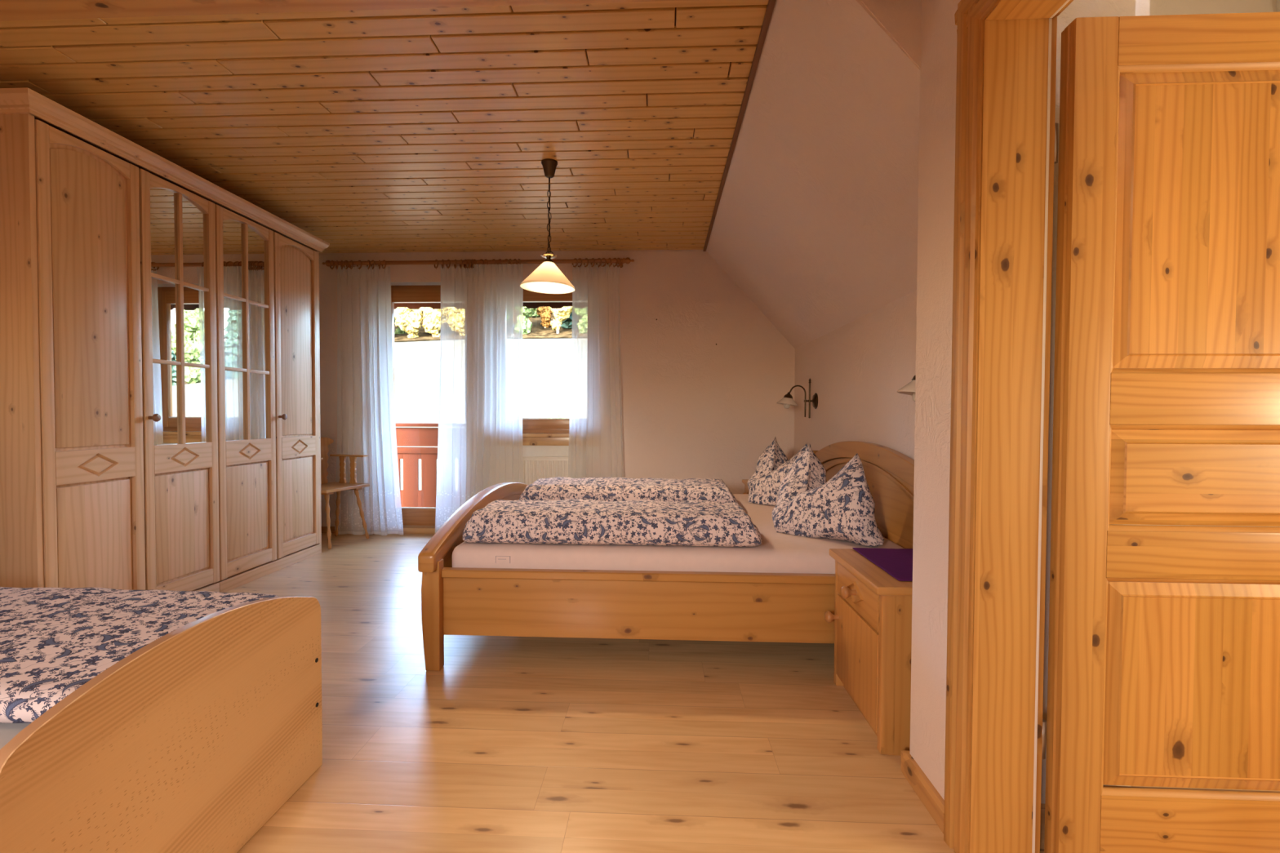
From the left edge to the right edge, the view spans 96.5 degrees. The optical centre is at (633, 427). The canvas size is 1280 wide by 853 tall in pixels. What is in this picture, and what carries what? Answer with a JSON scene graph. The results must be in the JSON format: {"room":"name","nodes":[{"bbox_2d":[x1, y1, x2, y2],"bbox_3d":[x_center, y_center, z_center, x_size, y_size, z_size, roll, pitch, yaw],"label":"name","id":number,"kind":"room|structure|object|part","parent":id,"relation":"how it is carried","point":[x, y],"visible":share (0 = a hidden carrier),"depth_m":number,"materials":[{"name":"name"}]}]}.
{"room":"bedroom","nodes":[
{"label":"bedroom","id":0,"kind":"room"},
{"bbox_2d":[0,0,768,253],"bbox_3d":[-1.143,-1.496,1.767,4.175,0.060,6.690,0,1,3],"label":"ceiling","id":1,"kind":"structure","parent":0,"point":[413,130],"depth_m":2.66,"materials":[{"name":"brown wood"}]},
{"bbox_2d":[520,158,574,293],"bbox_3d":[-0.482,-1.140,3.234,0.309,0.714,0.309,0,1,3],"label":"pendant lamp","id":2,"kind":"object","parent":1,"relation":"hanging from","point":[548,278],"visible":1,"depth_m":3.21,"materials":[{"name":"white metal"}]},
{"bbox_3d":[-0.484,-0.860,3.241,0.309,0.153,0.309,0,1,3],"label":"lamp shade","id":3,"kind":"part","parent":2,"relation":"part of","materials":[{"name":"white glass"}]},
{"bbox_3d":[-0.478,-0.966,3.238,0.090,0.014,0.090,0,1,3],"label":"drip dish","id":4,"kind":"part","parent":2,"relation":"part of","materials":[{"name":"gold metal"}]},
{"bbox_3d":[-0.473,-1.189,3.233,0.044,0.446,0.019,0,1,3],"label":"chain","id":5,"kind":"part","parent":2,"relation":"part of","materials":[{"name":"brown metal"}]},
{"bbox_2d":[319,249,795,526],"bbox_3d":[-0.791,-0.316,5.087,4.576,2.550,0.120,0,1,3],"label":"wall","id":6,"kind":"structure","parent":0,"point":[693,406],"depth_m":4.96,"materials":[{"name":"paint"}]},
{"bbox_2d":[321,526,334,533],"bbox_3d":[-0.799,0.931,5.047,4.376,0.058,0.018,0,1,3],"label":"baseboard","id":7,"kind":"structure","parent":6,"relation":"attached to","point":[324,529],"depth_m":5.13,"materials":[{"name":"brown wood"}]},
{"bbox_2d":[391,284,440,533],"bbox_3d":[-1.873,-0.175,5.178,0.898,2.255,0.197,0,1,3],"label":"door","id":8,"kind":"structure","parent":6,"relation":"in","point":[415,520],"depth_m":5.20,"materials":[{"name":"brown wood"}]},
{"bbox_2d":[322,257,634,267],"bbox_3d":[-1.354,-1.422,4.969,2.736,0.070,0.118,0,1,3],"label":"curtain rod","id":9,"kind":"object","parent":6,"relation":"attached to","point":[627,260],"visible":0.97,"depth_m":4.93,"materials":[{"name":"brown wood"}]},
{"bbox_2d":[329,259,403,535],"bbox_3d":[-2.341,-0.253,5.013,0.657,2.412,0.069,0,1,3],"label":"curtain","id":10,"kind":"object","parent":9,"relation":"hanging from","point":[366,406],"visible":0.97,"depth_m":5.01,"materials":[{"name":"white fabric"}]},
{"bbox_2d":[434,258,476,533],"bbox_3d":[-1.498,-0.249,4.983,0.496,2.412,0.091,0,1,3],"label":"curtain","id":11,"kind":"object","parent":9,"relation":"hanging from","point":[455,414],"visible":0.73,"depth_m":5.00,"materials":[{"name":"white fabric"}]},
{"bbox_2d":[471,258,523,497],"bbox_3d":[-1.173,-0.246,4.938,0.479,2.410,0.104,0,1,3],"label":"curtain","id":12,"kind":"object","parent":9,"relation":"hanging from","point":[497,455],"visible":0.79,"depth_m":4.91,"materials":[{"name":"white fabric"}]},
{"bbox_2d":[568,257,623,478],"bbox_3d":[-0.315,-0.243,4.916,0.508,2.412,0.071,0,1,3],"label":"curtain","id":13,"kind":"object","parent":9,"relation":"hanging from","point":[595,426],"visible":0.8,"depth_m":4.91,"materials":[{"name":"white fabric"}]},
{"bbox_2d":[391,280,572,285],"bbox_3d":[-1.318,-0.166,5.116,2.016,2.245,0.119,0,1,3],"label":"trim","id":14,"kind":"structure","parent":6,"relation":"attached to","point":[393,283],"depth_m":5.11,"materials":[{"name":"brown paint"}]},
{"bbox_2d":[523,456,568,484],"bbox_3d":[-0.837,0.609,5.021,0.866,0.704,0.060,0,1,3],"label":"radiator","id":15,"kind":"object","parent":6,"relation":"attached to","point":[535,468],"visible":0.19,"depth_m":4.99,"materials":[{"name":"metal"}]},
{"bbox_2d":[523,456,568,458],"bbox_3d":[-0.836,0.263,5.006,0.866,0.012,0.046,0,1,3],"label":"grille","id":16,"kind":"object","parent":15,"relation":"attached to","point":[524,457],"depth_m":4.99,"materials":[{"name":"metal"}]},
{"bbox_2d":[523,445,568,456],"bbox_3d":[-0.798,0.210,5.038,0.972,0.100,0.005,0,1,3],"label":"trim","id":17,"kind":"structure","parent":6,"relation":"attached to","point":[528,451],"depth_m":5.03,"materials":[{"name":"white paint"}]},
{"bbox_2d":[522,288,572,445],"bbox_3d":[-0.791,-0.569,5.101,1.072,1.455,0.230,0,1,3],"label":"window","id":18,"kind":"structure","parent":6,"relation":"in","point":[535,430],"depth_m":5.14,"materials":[{"name":"brown wood"}]},
{"bbox_3d":[-0.795,0.106,5.087,1.072,0.105,0.170,0,1,3],"label":"sill","id":19,"kind":"part","parent":18,"relation":"part of","materials":[{"name":"brown wood"}]},
{"bbox_3d":[-0.785,-0.624,5.188,0.958,1.350,0.055,0,1,3],"label":"frame","id":20,"kind":"part","parent":18,"relation":"part of","materials":[{"name":"brown wood"}]},
{"bbox_2d":[225,533,1279,852],"bbox_3d":[0.069,1.064,1.774,6.620,0.050,6.700,0,1,3],"label":"floor","id":21,"kind":"structure","parent":0,"point":[516,744],"depth_m":1.86,"materials":[{"name":"laminate"}]},
{"bbox_2d":[0,596,322,852],"bbox_3d":[-2.034,0.641,1.369,2.133,0.800,0.856,0,1,3],"label":"bed","id":22,"kind":"object","parent":21,"relation":"on","point":[192,741],"visible":1,"depth_m":1.23,"materials":[{"name":"brown wood"}]},
{"bbox_2d":[0,723,30,749],"bbox_3d":[-2.035,0.665,1.367,2.069,0.233,0.779,0,1,3],"label":"mattress","id":23,"kind":"object","parent":22,"relation":"on","point":[8,731],"visible":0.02,"depth_m":1.06,"materials":[{"name":"grey fabric"}]},
{"bbox_2d":[0,586,278,723],"bbox_3d":[-1.773,0.503,1.384,1.542,0.090,0.634,0,1,3],"label":"duvet","id":24,"kind":"object","parent":23,"relation":"on","point":[54,641],"visible":0.78,"depth_m":1.33,"materials":[{"name":"fabric"}]},
{"bbox_2d":[0,87,329,592],"bbox_3d":[-2.711,-0.201,3.394,0.642,2.384,2.108,0,1,3],"label":"wardrobe","id":25,"kind":"object","parent":21,"relation":"on","point":[160,428],"visible":0.91,"depth_m":2.88,"materials":[{"name":"brown wood"}]},
{"bbox_3d":[-2.787,-0.141,2.406,0.584,2.310,0.024,0,1,3],"label":"panel","id":26,"kind":"part","parent":25,"relation":"part of","materials":[{"name":"brown wood"}]},
{"bbox_3d":[-2.491,-0.181,2.641,0.027,2.220,0.467,0,1,3],"label":"door","id":27,"kind":"part","parent":25,"relation":"part of","materials":[{"name":"brown wood"}]},
{"bbox_3d":[-2.496,-0.579,2.632,0.014,1.368,0.379,0,1,3],"label":"panel","id":28,"kind":"part","parent":25,"relation":"part of","materials":[{"name":"brown wood"}]},
{"bbox_3d":[-2.500,0.543,2.658,0.014,0.600,0.379,0,1,3],"label":"panel","id":29,"kind":"part","parent":25,"relation":"part of","materials":[{"name":"brown wood"}]},
{"bbox_3d":[-2.488,0.174,2.649,0.020,0.146,0.371,0,1,3],"label":"lozenge rail","id":30,"kind":"part","parent":25,"relation":"part of","materials":[{"name":"brown wood"}]},
{"bbox_3d":[-2.440,-0.049,2.912,0.049,0.042,0.042,0,1,3],"label":"knob","id":31,"kind":"part","parent":25,"relation":"part of","materials":[{"name":"brown wood"}]},
{"bbox_3d":[-2.706,-1.355,3.368,0.642,0.076,2.108,0,1,3],"label":"cornice","id":32,"kind":"part","parent":25,"relation":"part of","materials":[{"name":"brown wood"}]},
{"bbox_3d":[-2.468,-0.192,3.124,0.027,2.220,0.474,0,1,3],"label":"door","id":33,"kind":"part","parent":25,"relation":"part of","materials":[{"name":"brown wood"}]},
{"bbox_3d":[-2.473,-0.588,3.115,0.005,1.372,0.388,0,1,3],"label":"mirror pane","id":34,"kind":"part","parent":25,"relation":"part of","materials":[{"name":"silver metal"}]},
{"bbox_3d":[-2.477,0.532,3.141,0.014,0.600,0.386,0,1,3],"label":"panel","id":35,"kind":"part","parent":25,"relation":"part of","materials":[{"name":"brown wood"}]},
{"bbox_3d":[-2.465,0.163,3.132,0.020,0.146,0.378,0,1,3],"label":"lozenge rail","id":36,"kind":"part","parent":25,"relation":"part of","materials":[{"name":"brown wood"}]},
{"bbox_3d":[-2.444,-0.203,3.619,0.027,2.220,0.494,0,1,3],"label":"door","id":37,"kind":"part","parent":25,"relation":"part of","materials":[{"name":"brown wood"}]},
{"bbox_3d":[-2.450,-0.599,3.610,0.005,1.372,0.408,0,1,3],"label":"mirror pane","id":38,"kind":"part","parent":25,"relation":"part of","materials":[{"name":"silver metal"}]},
{"bbox_3d":[-2.453,0.520,3.636,0.014,0.600,0.406,0,1,3],"label":"panel","id":39,"kind":"part","parent":25,"relation":"part of","materials":[{"name":"brown wood"}]},
{"bbox_3d":[-2.442,0.152,3.627,0.020,0.146,0.398,0,1,3],"label":"lozenge rail","id":40,"kind":"part","parent":25,"relation":"part of","materials":[{"name":"brown wood"}]},
{"bbox_3d":[-2.393,-0.072,3.904,0.049,0.042,0.042,0,1,3],"label":"knob","id":41,"kind":"part","parent":25,"relation":"part of","materials":[{"name":"brown wood"}]},
{"bbox_3d":[-2.425,-0.613,4.111,0.014,1.368,0.392,0,1,3],"label":"panel","id":42,"kind":"part","parent":25,"relation":"part of","materials":[{"name":"brown wood"}]},
{"bbox_3d":[-2.421,-0.215,4.119,0.027,2.220,0.480,0,1,3],"label":"door","id":43,"kind":"part","parent":25,"relation":"part of","materials":[{"name":"brown wood"}]},
{"bbox_3d":[-2.430,0.509,4.136,0.014,0.600,0.392,0,1,3],"label":"panel","id":44,"kind":"part","parent":25,"relation":"part of","materials":[{"name":"brown wood"}]},
{"bbox_3d":[-2.418,0.140,4.128,0.020,0.146,0.384,0,1,3],"label":"lozenge rail","id":45,"kind":"part","parent":25,"relation":"part of","materials":[{"name":"brown wood"}]},
{"bbox_3d":[-2.693,-0.187,4.387,0.584,2.310,0.024,0,1,3],"label":"panel","id":46,"kind":"part","parent":25,"relation":"part of","materials":[{"name":"brown wood"}]},
{"bbox_2d":[320,436,369,549],"bbox_3d":[-2.524,0.523,4.748,0.432,0.870,0.489,1,1,17],"label":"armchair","id":47,"kind":"object","parent":21,"relation":"on","point":[326,489],"visible":0.59,"depth_m":4.88,"materials":[{"name":"brown wood"}]},
{"bbox_3d":[-2.696,0.286,4.794,0.072,0.399,0.489,1,1,17],"label":"backrest","id":48,"kind":"part","parent":47,"relation":"part of","materials":[{"name":"brown wood"}]},
{"bbox_3d":[-2.417,0.747,4.535,0.037,0.433,0.117,-1,2,-42],"label":"leg","id":49,"kind":"part","parent":47,"relation":"part of","materials":[{"name":"brown wood"}]},
{"bbox_3d":[-2.560,0.737,4.949,0.037,0.433,0.121,-1,2,-43],"label":"leg","id":50,"kind":"part","parent":47,"relation":"part of","materials":[{"name":"brown wood"}]},
{"bbox_3d":[-2.510,0.499,4.743,0.380,0.024,0.470,1,1,17],"label":"seat","id":51,"kind":"part","parent":47,"relation":"part of","materials":[{"name":"brown wood"}]},
{"bbox_3d":[-2.442,0.243,4.910,0.350,0.016,0.060,1,1,17],"label":"armrest","id":52,"kind":"part","parent":47,"relation":"part of","materials":[{"name":"brown wood"}]},
{"bbox_3d":[-2.315,0.739,4.875,0.117,0.433,0.037,0,1,-15],"label":"leg","id":53,"kind":"part","parent":47,"relation":"part of","materials":[{"name":"brown wood"}]},
{"bbox_2d":[417,440,914,671],"bbox_3d":[0.229,0.540,3.296,2.148,0.930,1.990,0,1,3],"label":"double bed","id":54,"kind":"object","parent":21,"relation":"on","point":[656,605],"visible":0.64,"depth_m":2.39,"materials":[{"name":"brown wood"}]},
{"bbox_3d":[-0.847,0.790,2.414,0.078,0.462,0.055,0,1,3],"label":"leg","id":55,"kind":"part","parent":54,"relation":"part of","materials":[{"name":"brown wood"}]},
{"bbox_3d":[-0.802,0.643,3.347,0.032,0.453,1.830,0,1,3],"label":"footboard","id":56,"kind":"part","parent":54,"relation":"part of","materials":[{"name":"brown wood"}]},
{"bbox_3d":[0.195,0.760,2.393,2.030,0.254,0.028,0,1,3],"label":"rail","id":57,"kind":"part","parent":54,"relation":"part of","materials":[{"name":"brown wood"}]},
{"bbox_2d":[452,493,903,573],"bbox_3d":[0.248,0.574,3.295,2.006,0.158,1.780,0,1,3],"label":"mattress","id":58,"kind":"object","parent":54,"relation":"on","point":[778,553],"visible":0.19,"depth_m":2.44,"materials":[{"name":"fabric"}]},
{"bbox_2d":[462,498,761,546],"bbox_3d":[-0.093,0.433,2.655,1.316,0.152,0.440,0,1,3],"label":"duvet","id":59,"kind":"object","parent":58,"relation":"on","point":[694,522],"visible":1,"depth_m":2.46,"materials":[{"name":"fabric"}]},
{"bbox_2d":[518,476,737,502],"bbox_3d":[-0.025,0.409,3.575,1.318,0.158,0.492,0,1,3],"label":"duvet","id":60,"kind":"object","parent":58,"relation":"on","point":[558,488],"visible":0.64,"depth_m":3.36,"materials":[{"name":"fabric"}]},
{"bbox_2d":[747,437,808,506],"bbox_3d":[0.938,0.278,3.720,0.382,0.423,0.748,0,1,-8],"label":"pillow","id":61,"kind":"object","parent":58,"relation":"on","point":[773,465],"visible":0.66,"depth_m":3.65,"materials":[{"name":"fabric"}]},
{"bbox_2d":[771,444,884,546],"bbox_3d":[0.878,0.299,2.784,0.392,0.423,0.749,0,1,-7],"label":"pillow","id":62,"kind":"object","parent":58,"relation":"on","point":[842,508],"visible":1,"depth_m":2.59,"materials":[{"name":"fabric"}]},
{"bbox_3d":[1.276,0.525,3.246,0.032,0.690,1.830,0,1,3],"label":"headboard","id":63,"kind":"part","parent":54,"relation":"part of","materials":[{"name":"brown wood"}]},
{"bbox_2d":[742,479,748,493],"bbox_3d":[1.103,0.709,4.489,0.481,0.542,0.517,0,1,3],"label":"nightstand","id":64,"kind":"object","parent":21,"relation":"on","point":[744,482],"visible":0.12,"depth_m":4.63,"materials":[{"name":"brown wood"}]},
{"bbox_2d":[824,548,912,755],"bbox_3d":[0.986,0.766,2.042,0.481,0.542,0.517,0,1,3],"label":"nightstand","id":65,"kind":"object","parent":21,"relation":"on","point":[872,617],"visible":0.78,"depth_m":1.87,"materials":[{"name":"brown wood"}]},
{"bbox_3d":[0.780,0.746,2.246,0.050,0.045,0.045,0,1,3],"label":"knob","id":66,"kind":"part","parent":65,"relation":"part of","materials":[{"name":"brown wood"}]},
{"bbox_3d":[0.831,0.774,2.282,0.045,0.513,0.034,0,1,3],"label":"corner post","id":67,"kind":"part","parent":65,"relation":"part of","materials":[{"name":"brown wood"}]},
{"bbox_3d":[0.772,0.593,2.050,0.050,0.045,0.045,0,1,3],"label":"knob","id":68,"kind":"part","parent":65,"relation":"part of","materials":[{"name":"brown wood"}]},
{"bbox_3d":[0.793,0.593,2.049,0.008,0.084,0.170,0,1,3],"label":"lozenge moulding","id":69,"kind":"part","parent":65,"relation":"part of","materials":[{"name":"brown wood"}]},
{"bbox_3d":[0.805,0.824,2.054,0.019,0.320,0.422,0,1,3],"label":"door","id":70,"kind":"part","parent":65,"relation":"part of","materials":[{"name":"brown wood"}]},
{"bbox_3d":[0.806,0.592,2.048,0.019,0.128,0.422,0,1,3],"label":"drawer","id":71,"kind":"part","parent":65,"relation":"part of","materials":[{"name":"brown wood"}]},
{"bbox_2d":[852,547,912,581],"bbox_3d":[1.046,0.490,2.060,0.358,0.006,0.449,0,1,3],"label":"cloth","id":72,"kind":"object","parent":65,"relation":"on","point":[897,562],"visible":0.38,"depth_m":2.10,"materials":[{"name":"purple fabric"}]},
{"bbox_3d":[0.809,0.784,1.822,0.045,0.513,0.034,0,1,3],"label":"corner post","id":73,"kind":"part","parent":65,"relation":"part of","materials":[{"name":"brown wood"}]},
{"bbox_2d":[706,0,919,348],"bbox_3d":[0.976,-1.107,3.304,0.862,0.935,3.277,0,1,3],"label":"wall","id":74,"kind":"structure","parent":0,"point":[815,222],"depth_m":2.49,"materials":[{"name":"paint"}]},
{"bbox_2d":[702,0,776,251],"bbox_3d":[0.540,-1.493,3.306,0.022,0.024,3.257,0,1,3],"label":"trim","id":75,"kind":"structure","parent":74,"relation":"attached to","point":[770,6],"depth_m":2.56,"materials":[{"name":"brown wood"}]},
{"bbox_2d":[794,289,916,459],"bbox_3d":[1.364,0.155,3.330,0.100,1.706,3.307,0,1,3],"label":"wall","id":76,"kind":"structure","parent":0,"point":[856,371],"depth_m":3.26,"materials":[{"name":"paint"}]},
{"bbox_2d":[776,378,817,418],"bbox_3d":[1.215,-0.217,4.253,0.288,0.301,0.156,0,1,3],"label":"wall lamp","id":77,"kind":"object","parent":76,"relation":"attached to","point":[787,401],"visible":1,"depth_m":4.24,"materials":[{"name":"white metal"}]},
{"bbox_3d":[1.148,-0.194,4.257,0.154,0.070,0.156,0,1,3],"label":"lamp shade","id":78,"kind":"part","parent":77,"relation":"part of","materials":[{"name":"white glass"}]},
{"bbox_3d":[1.147,-0.179,4.257,0.050,0.083,0.051,0,1,3],"label":"bulb","id":79,"kind":"part","parent":77,"relation":"part of","materials":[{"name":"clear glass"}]},
{"bbox_3d":[1.223,-0.195,4.253,0.128,0.238,0.011,0,1,3],"label":"arm","id":80,"kind":"part","parent":77,"relation":"part of","materials":[{"name":"brown metal"}]},
{"bbox_3d":[1.346,-0.196,4.248,0.026,0.120,0.120,0,1,3],"label":"wall plate","id":81,"kind":"part","parent":77,"relation":"part of","materials":[{"name":"brown metal"}]},
{"bbox_2d":[897,374,915,401],"bbox_3d":[1.112,-0.167,2.076,0.288,0.301,0.156,0,1,3],"label":"wall lamp","id":82,"kind":"object","parent":76,"relation":"attached to","point":[909,388],"visible":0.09,"depth_m":2.07,"materials":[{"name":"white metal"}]},
{"bbox_3d":[1.045,-0.144,2.080,0.154,0.070,0.156,0,1,3],"label":"lamp shade","id":83,"kind":"part","parent":82,"relation":"part of","materials":[{"name":"white glass"}]},
{"bbox_3d":[1.044,-0.129,2.080,0.050,0.083,0.051,0,1,3],"label":"bulb","id":84,"kind":"part","parent":82,"relation":"part of","materials":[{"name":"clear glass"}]},
{"bbox_2d":[860,0,921,68],"bbox_3d":[0.668,-1.252,1.723,0.390,0.451,0.104,0,1,3],"label":"wall","id":85,"kind":"structure","parent":0,"point":[902,19],"depth_m":1.67,"materials":[{"name":"paint"}]},
{"bbox_2d":[0,0,680,21],"bbox_3d":[-1.280,-1.359,1.592,3.720,0.227,0.280,0,1,3],"label":"trim","id":86,"kind":"structure","parent":85,"relation":"attached to","point":[10,10],"depth_m":1.69,"materials":[{"name":"brown wood"}]},
{"bbox_2d":[910,0,960,799],"bbox_3d":[0.968,-0.177,0.017,0.421,2.520,3.333,0,1,3],"label":"wall","id":87,"kind":"structure","parent":0,"point":[938,70],"depth_m":1.58,"materials":[{"name":"paint"}]},
{"bbox_2d":[900,750,944,834],"bbox_3d":[0.776,1.050,0.112,0.080,0.062,3.249,0,1,3],"label":"baseboard","id":88,"kind":"structure","parent":87,"relation":"attached to","point":[925,790],"depth_m":1.59,"materials":[{"name":"brown wood"}]},
{"bbox_2d":[943,0,1279,852],"bbox_3d":[1.218,0.017,0.986,0.890,2.090,0.873,0,1,3],"label":"door","id":89,"kind":"structure","parent":87,"relation":"in","point":[1167,329],"depth_m":1.32,"materials":[{"name":"brown wood"}]},
{"bbox_3d":[0.793,0.015,1.006,0.040,2.090,0.873,0,1,3],"label":"casing","id":90,"kind":"part","parent":89,"relation":"part of","materials":[{"name":"brown wood"}]},
{"bbox_3d":[0.954,0.028,0.998,0.025,2.065,0.823,0,1,3],"label":"rebate frame","id":91,"kind":"part","parent":89,"relation":"part of","materials":[{"name":"brown wood"}]},
{"bbox_3d":[1.339,0.059,1.319,0.489,1.974,0.038,0,1,3],"label":"rail","id":92,"kind":"part","parent":89,"relation":"part of","materials":[{"name":"brown wood"}]},
{"bbox_3d":[1.338,0.021,1.309,0.490,1.676,0.019,0,1,3],"label":"moulding","id":93,"kind":"part","parent":89,"relation":"part of","materials":[{"name":"brown wood"}]},
{"bbox_3d":[1.336,0.601,1.319,0.470,0.480,0.011,0,1,3],"label":"panel","id":94,"kind":"part","parent":89,"relation":"part of","materials":[{"name":"brown wood"}]},
{"bbox_3d":[1.338,0.117,1.308,0.470,0.220,0.011,0,1,3],"label":"panel","id":95,"kind":"part","parent":89,"relation":"part of","materials":[{"name":"brown wood"}]},
{"bbox_3d":[1.340,-0.470,1.294,0.470,0.670,0.011,0,1,3],"label":"panel","id":96,"kind":"part","parent":89,"relation":"part of","materials":[{"name":"brown wood"}]},
{"bbox_2d":[1040,0,1276,804],"bbox_3d":[2.191,-0.456,1.922,2.409,3.000,0.832,0,1,3],"label":"wall","id":97,"kind":"structure","parent":0,"point":[1077,8],"depth_m":1.57,"materials":[{"name":"paint"}]},
{"bbox_2d":[1275,0,1279,12],"bbox_3d":[2.060,-1.643,2.154,0.915,0.360,0.132,0,1,3],"label":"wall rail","id":98,"kind":"object","parent":97,"relation":"attached to","point":[1277,7],"visible":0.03,"depth_m":2.19,"materials":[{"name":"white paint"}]},
{"bbox_3d":[-1.224,1.010,5.969,7.400,0.055,1.160,0,1,3],"label":"floor","id":99,"kind":"structure","parent":0,"visible":0},
{"bbox_3d":[-1.590,-0.248,6.564,5.090,2.540,0.090,0,1,3],"label":"balcony","id":100,"kind":"object","parent":99,"relation":"on","visible":0},
{"bbox_2d":[395,422,551,507],"bbox_3d":[-1.126,0.442,6.508,7.540,0.965,0.130,0,1,3],"label":"balcony railing","id":101,"kind":"object","parent":100,"relation":"attached to","point":[411,495],"visible":0.02,"depth_m":6.55,"materials":[{"name":"brown wood"}]},
{"bbox_3d":[-1.194,-0.020,6.500,7.400,0.040,0.130,0,1,3],"label":"handrail","id":102,"kind":"part","parent":101,"relation":"part of","materials":[{"name":"brown wood"}]},
{"label":"outside","id":103,"kind":"structure","parent":0,"visible":0},
{"bbox_2d":[394,337,571,507],"bbox_3d":[24.787,-27.546,97.828,220.000,59.105,181.000,0,1,3],"label":"meadow","id":104,"kind":"structure","parent":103,"point":[546,362],"depth_m":38.92,"materials":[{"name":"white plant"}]},
{"bbox_2d":[548,415,566,418],"bbox_3d":[-3.195,0.254,23.194,1.250,1.503,1.137,0,1,3],"label":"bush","id":105,"kind":"object","parent":104,"relation":"on","point":[557,416],"visible":0.02,"depth_m":23.11,"materials":[{"name":"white plant"}]},
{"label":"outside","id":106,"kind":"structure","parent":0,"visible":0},
{"bbox_2d":[394,312,572,341],"bbox_3d":[26.021,-31.210,123.521,220.000,53.201,129.400,0,1,3],"label":"forest","id":107,"kind":"object","parent":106,"point":[537,330],"depth_m":64.28,"materials":[{"name":"green plant"}]},
{"bbox_2d":[394,318,406,333],"bbox_3d":[-27.341,-13.230,67.028,2.993,8.198,3.169,0,1,-25],"label":"tree","id":108,"kind":"object","parent":107,"relation":"on","point":[398,331],"visible":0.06,"depth_m":66.61,"materials":[{"name":"green plant"}]},
{"bbox_2d":[394,306,423,337],"bbox_3d":[-25.036,-12.241,63.677,3.694,8.471,2.515,0,1,-19],"label":"tree","id":109,"kind":"object","parent":107,"relation":"on","point":[410,321],"visible":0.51,"depth_m":62.98,"materials":[{"name":"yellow plant"}]},
{"bbox_2d":[420,306,440,337],"bbox_3d":[-22.329,-11.954,63.755,3.304,7.585,2.297,1,2,38],"label":"tree","id":110,"kind":"object","parent":107,"relation":"on","point":[432,317],"visible":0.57,"depth_m":62.92,"materials":[{"name":"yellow plant"}]},
{"bbox_2d":[522,306,537,334],"bbox_3d":[-12.041,-13.708,63.626,3.182,8.715,3.369,-1,2,-31],"label":"tree","id":111,"kind":"object","parent":107,"relation":"on","point":[527,313],"visible":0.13,"depth_m":63.02,"materials":[{"name":"green plant"}]},
{"bbox_2d":[532,309,540,317],"bbox_3d":[-12.557,-17.841,72.971,3.463,9.485,3.667,-1,2,-36],"label":"tree","id":112,"kind":"object","parent":107,"relation":"on","point":[535,315],"visible":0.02,"depth_m":72.73,"materials":[{"name":"green plant"}]},
{"bbox_2d":[536,306,552,328],"bbox_3d":[-10.282,-14.220,66.356,2.322,7.232,2.950,1,2,42],"label":"tree","id":113,"kind":"object","parent":107,"relation":"on","point":[544,312],"visible":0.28,"depth_m":65.79,"materials":[{"name":"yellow plant"}]},
{"bbox_2d":[548,306,572,333],"bbox_3d":[-7.954,-13.646,63.232,2.548,8.578,3.741,-1,2,-40],"label":"tree","id":114,"kind":"object","parent":107,"relation":"on","point":[561,314],"visible":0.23,"depth_m":62.92,"materials":[{"name":"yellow plant"}]},
{"bbox_2d":[560,312,572,328],"bbox_3d":[-6.903,-15.632,66.308,3.436,10.102,3.392,0,1,-17],"label":"spruce tree","id":115,"kind":"object","parent":107,"relation":"on","point":[567,323],"visible":0.08,"depth_m":65.33,"materials":[{"name":"green plant"}]},
{"bbox_3d":[-0.784,-0.320,5.238,4.576,2.550,0.179,0,1,3],"label":"wall","id":116,"kind":"structure","parent":0,"visible":0},
{"bbox_2d":[394,302,572,309],"bbox_3d":[-1.020,-1.495,6.022,7.978,0.218,1.440,0,1,3],"label":"balcony","id":117,"kind":"object","parent":116,"relation":"attached to","point":[528,304],"visible":0.06,"depth_m":6.74,"materials":[{"name":"brown wood"}]}
]}

